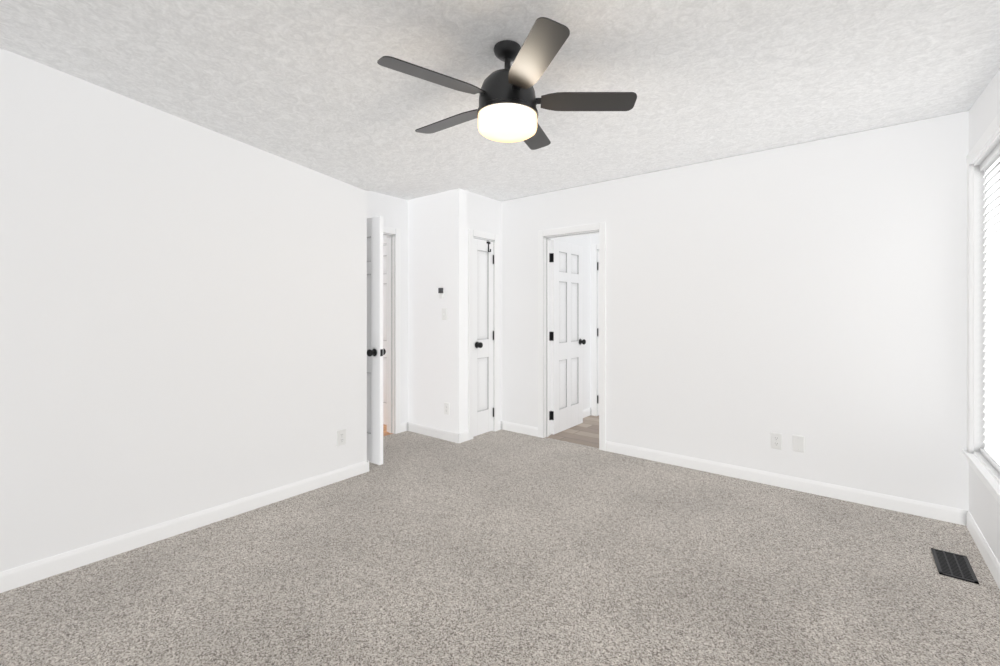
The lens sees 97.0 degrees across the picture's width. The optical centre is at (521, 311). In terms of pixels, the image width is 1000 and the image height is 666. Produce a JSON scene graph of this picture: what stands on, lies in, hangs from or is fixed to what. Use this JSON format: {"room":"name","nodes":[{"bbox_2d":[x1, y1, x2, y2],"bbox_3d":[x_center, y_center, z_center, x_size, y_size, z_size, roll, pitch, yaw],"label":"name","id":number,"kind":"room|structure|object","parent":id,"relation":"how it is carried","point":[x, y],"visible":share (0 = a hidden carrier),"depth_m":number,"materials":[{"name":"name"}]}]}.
{"room":"empty bedroom","nodes":[
{"label":"empty bedroom","id":0,"kind":"room"},
{"bbox_2d":[0,49,500,571],"bbox_3d":[-1.566,0.039,3.098,0.155,2.450,4.265,0,0,37],"label":"wall","id":1,"kind":"structure","parent":0,"point":[176,317],"depth_m":2.42,"materials":[{"name":"white paint"}]},
{"bbox_2d":[0,460,368,592],"bbox_3d":[-1.967,1.220,2.489,0.014,0.088,2.517,0,0,37],"label":"baseboard","id":2,"kind":"structure","parent":1,"relation":"attached to","point":[17,577],"depth_m":2.44,"materials":[{"name":"paint"}]},
{"bbox_2d":[337,429,345,445],"bbox_3d":[-1.353,0.946,3.313,0.008,0.116,0.072,0,0,37],"label":"electrical outlet","id":3,"kind":"object","parent":1,"relation":"attached to","point":[341,437],"visible":1,"depth_m":3.31,"materials":[{"name":"white plastic"}]},
{"bbox_2d":[473,238,493,436],"bbox_3d":[-0.412,0.258,4.539,0.164,1.988,0.324,0,0,37],"label":"closet door","id":4,"kind":"structure","parent":1,"relation":"in","point":[483,335],"depth_m":4.53,"materials":[{"name":"paint"}]},
{"bbox_2d":[468,229,498,439],"bbox_3d":[-0.444,0.226,4.560,0.153,2.077,0.454,0,0,37],"label":"trim","id":5,"kind":"structure","parent":1,"relation":"attached to","point":[481,235],"depth_m":4.59,"materials":[{"name":"paint"}]},
{"bbox_2d":[354,186,366,463],"bbox_3d":[-1.595,0.039,3.693,0.835,2.450,0.115,0,0,37],"label":"wall","id":6,"kind":"structure","parent":0,"point":[360,324],"depth_m":3.44,"materials":[{"name":"white paint"}]},
{"bbox_2d":[367,216,385,464],"bbox_3d":[-1.444,0.237,3.808,0.716,2.030,0.164,0,0,34],"label":"entry door","id":7,"kind":"structure","parent":6,"relation":"in","point":[376,351],"depth_m":3.62,"materials":[{"name":"paint"}]},
{"bbox_2d":[367,191,407,423],"bbox_3d":[-1.363,0.039,4.601,0.115,2.450,1.617,0,0,37],"label":"wall","id":8,"kind":"structure","parent":0,"point":[392,211],"depth_m":4.65,"materials":[{"name":"white paint"}]},
{"bbox_2d":[383,226,400,433],"bbox_3d":[-1.581,0.203,4.310,0.153,2.122,0.849,0,0,37],"label":"trim","id":9,"kind":"structure","parent":8,"relation":"attached to","point":[393,235],"depth_m":4.58,"materials":[{"name":"paint"}]},
{"bbox_2d":[549,253,550,419],"bbox_3d":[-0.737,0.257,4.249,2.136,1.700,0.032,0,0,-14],"label":"hinges","id":10,"kind":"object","parent":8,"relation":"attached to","point":[549,336],"depth_m":4.50,"materials":[{"name":"black metal"}]},
{"bbox_2d":[383,424,392,435],"bbox_3d":[-2.522,1.305,4.063,1.298,0.078,2.760,0,0,37],"label":"floor","id":11,"kind":"structure","parent":0,"point":[385,432],"depth_m":4.66,"materials":[{"name":"brown wood"}]},
{"bbox_2d":[408,189,466,433],"bbox_3d":[-0.877,0.039,4.519,0.760,2.450,0.115,0,0,37],"label":"wall","id":12,"kind":"structure","parent":0,"point":[437,259],"depth_m":4.42,"materials":[{"name":"white paint"}]},
{"bbox_2d":[404,422,463,442],"bbox_3d":[-0.916,1.220,4.458,0.774,0.088,0.030,0,0,37],"label":"baseboard","id":13,"kind":"structure","parent":12,"relation":"attached to","point":[429,431],"depth_m":4.43,"materials":[{"name":"paint"}]},
{"bbox_2d":[438,288,443,298],"bbox_3d":[-0.804,-0.182,4.374,0.050,0.108,0.030,0,0,37],"label":"thermostat","id":14,"kind":"object","parent":12,"relation":"attached to","point":[441,292],"visible":1,"depth_m":4.37,"materials":[{"name":"grey plastic"}]},
{"bbox_2d":[442,308,446,319],"bbox_3d":[-0.772,0.024,4.356,0.072,0.116,0.020,0,0,37],"label":"light switch","id":15,"kind":"object","parent":12,"relation":"attached to","point":[444,313],"visible":1,"depth_m":4.36,"materials":[{"name":"white plastic"}]},
{"bbox_2d":[444,402,449,414],"bbox_3d":[-0.741,0.954,4.340,0.072,0.116,0.008,0,0,37],"label":"outlet","id":16,"kind":"object","parent":12,"relation":"attached to","point":[446,408],"visible":1,"depth_m":4.33,"materials":[{"name":"white plastic"}]},
{"bbox_2d":[0,429,999,665],"bbox_3d":[-0.315,1.304,2.172,4.502,0.080,4.285,0,0,37],"label":"floor","id":17,"kind":"structure","parent":0,"point":[501,547],"depth_m":2.08,"materials":[{"name":"grey carpet"}]},
{"bbox_2d":[931,548,978,583],"bbox_3d":[2.146,1.260,2.196,0.135,0.007,0.280,0,0,37],"label":"floor vent","id":18,"kind":"object","parent":17,"relation":"in","point":[953,565],"visible":1,"depth_m":2.19,"materials":[{"name":"black metal"}]},
{"bbox_2d":[0,0,999,200],"bbox_3d":[-0.054,-1.080,2.035,3.617,0.252,4.148,0,0,37],"label":"ceiling","id":19,"kind":"structure","parent":0,"point":[313,85],"depth_m":2.13,"materials":[{"name":"white paint"}]},
{"bbox_2d":[377,17,636,149],"bbox_3d":[-0.100,-0.994,2.011,1.067,0.385,1.114,0,0,37],"label":"fan","id":20,"kind":"object","parent":19,"relation":"hanging from","point":[506,111],"visible":1,"depth_m":1.88,"materials":[{"name":"dark metal"},{"name":"frosted glass"}]},
{"bbox_2d":[551,234,589,409],"bbox_3d":[0.508,0.039,5.061,0.115,2.450,1.135,0,0,37],"label":"wall","id":21,"kind":"structure","parent":0,"point":[582,240],"depth_m":5.32,"materials":[{"name":"white paint"}]},
{"bbox_2d":[583,408,591,417],"bbox_3d":[0.530,1.220,4.982,0.015,0.088,1.035,0,0,37],"label":"baseboard","id":22,"kind":"structure","parent":21,"relation":"attached to","point":[587,412],"depth_m":5.32,"materials":[{"name":"paint"}]},
{"bbox_2d":[547,415,598,447],"bbox_3d":[1.515,1.305,4.808,2.030,0.078,2.130,0,0,37],"label":"floor","id":23,"kind":"structure","parent":0,"point":[586,432],"depth_m":4.54,"materials":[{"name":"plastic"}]},
{"bbox_2d":[590,233,598,407],"bbox_3d":[1.584,0.039,4.900,1.800,2.450,0.100,0,0,37],"label":"wall","id":24,"kind":"structure","parent":0,"point":[594,238],"depth_m":5.39,"materials":[{"name":"white paint"}]},
{"bbox_2d":[592,244,598,415],"bbox_3d":[1.183,0.226,5.191,0.744,2.077,0.121,0,0,37],"label":"trim","id":25,"kind":"structure","parent":24,"relation":"attached to","point":[595,248],"depth_m":5.34,"materials":[{"name":"paint"}]},
{"bbox_2d":[597,251,598,414],"bbox_3d":[1.168,0.260,5.175,0.613,1.985,0.164,0,0,37],"label":"door","id":26,"kind":"structure","parent":24,"relation":"in","point":[598,332],"depth_m":5.34,"materials":[{"name":"paint"}]},
{"bbox_2d":[501,111,968,510],"bbox_3d":[0.953,0.039,3.946,4.605,2.450,0.115,0,0,37],"label":"wall","id":27,"kind":"structure","parent":0,"point":[814,293],"depth_m":3.15,"materials":[{"name":"white paint"}]},
{"bbox_2d":[499,421,537,436],"bbox_3d":[-0.038,1.220,4.592,0.495,0.088,0.040,0,0,37],"label":"baseboard","id":28,"kind":"structure","parent":27,"relation":"attached to","point":[528,430],"depth_m":4.60,"materials":[{"name":"paint"}]},
{"bbox_2d":[551,240,585,433],"bbox_3d":[0.490,0.260,4.740,0.164,1.985,0.608,0,0,37],"label":"door","id":29,"kind":"structure","parent":27,"relation":"in","point":[568,341],"depth_m":4.70,"materials":[{"name":"paint"}]},
{"bbox_2d":[538,222,605,450],"bbox_3d":[0.503,0.226,4.284,0.744,2.077,0.153,0,0,37],"label":"trim","id":30,"kind":"structure","parent":27,"relation":"attached to","point":[545,237],"depth_m":4.42,"materials":[{"name":"paint"}]},
{"bbox_2d":[771,432,781,449],"bbox_3d":[1.843,0.939,3.200,0.072,0.116,0.008,0,0,37],"label":"electrical outlet","id":31,"kind":"object","parent":27,"relation":"attached to","point":[776,440],"visible":1,"depth_m":3.20,"materials":[{"name":"white plastic"}]},
{"bbox_2d":[606,441,959,523],"bbox_3d":[1.692,1.220,3.310,2.330,0.088,0.014,0,0,37],"label":"baseboard","id":32,"kind":"structure","parent":27,"relation":"attached to","point":[919,508],"depth_m":3.10,"materials":[{"name":"paint"}]},
{"bbox_2d":[793,435,803,452],"bbox_3d":[1.953,0.934,3.119,0.072,0.116,0.007,0,0,37],"label":"outlet","id":33,"kind":"object","parent":27,"relation":"attached to","point":[798,443],"visible":1,"depth_m":3.12,"materials":[{"name":"white plastic"}]},
{"bbox_2d":[969,69,999,562],"bbox_3d":[1.454,0.039,0.903,0.150,2.450,4.380,0,0,37],"label":"wall","id":34,"kind":"structure","parent":0,"point":[984,504],"depth_m":2.29,"materials":[{"name":"white paint"}]},
{"bbox_2d":[960,509,999,588],"bbox_3d":[1.387,1.220,0.953,0.014,0.088,4.150,0,0,37],"label":"baseboard","id":35,"kind":"structure","parent":34,"relation":"attached to","point":[966,519],"depth_m":2.29,"materials":[{"name":"paint"}]},
{"bbox_2d":[962,112,999,503],"bbox_3d":[2.336,-0.013,2.107,0.184,1.787,1.089,0,0,37],"label":"window unit","id":36,"kind":"structure","parent":34,"relation":"in","point":[986,308],"depth_m":2.44,"materials":[{"name":"paint"}]},
{"bbox_3d":[-1.723,0.039,5.117,1.080,2.450,0.115,0,0,37],"label":"wall","id":37,"kind":"structure","parent":0,"visible":0},
{"bbox_2d":[383,245,386,424],"bbox_3d":[-1.684,0.260,5.040,0.763,1.985,0.164,0,0,37],"label":"hall door","id":38,"kind":"structure","parent":37,"relation":"in","point":[385,334],"depth_m":4.90,"materials":[{"name":"paint"}]},
{"bbox_2d":[383,237,386,245],"bbox_3d":[-1.668,0.226,5.065,0.894,2.077,0.136,0,0,37],"label":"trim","id":39,"kind":"structure","parent":37,"relation":"attached to","point":[384,241],"depth_m":4.87,"materials":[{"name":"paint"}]}
]}

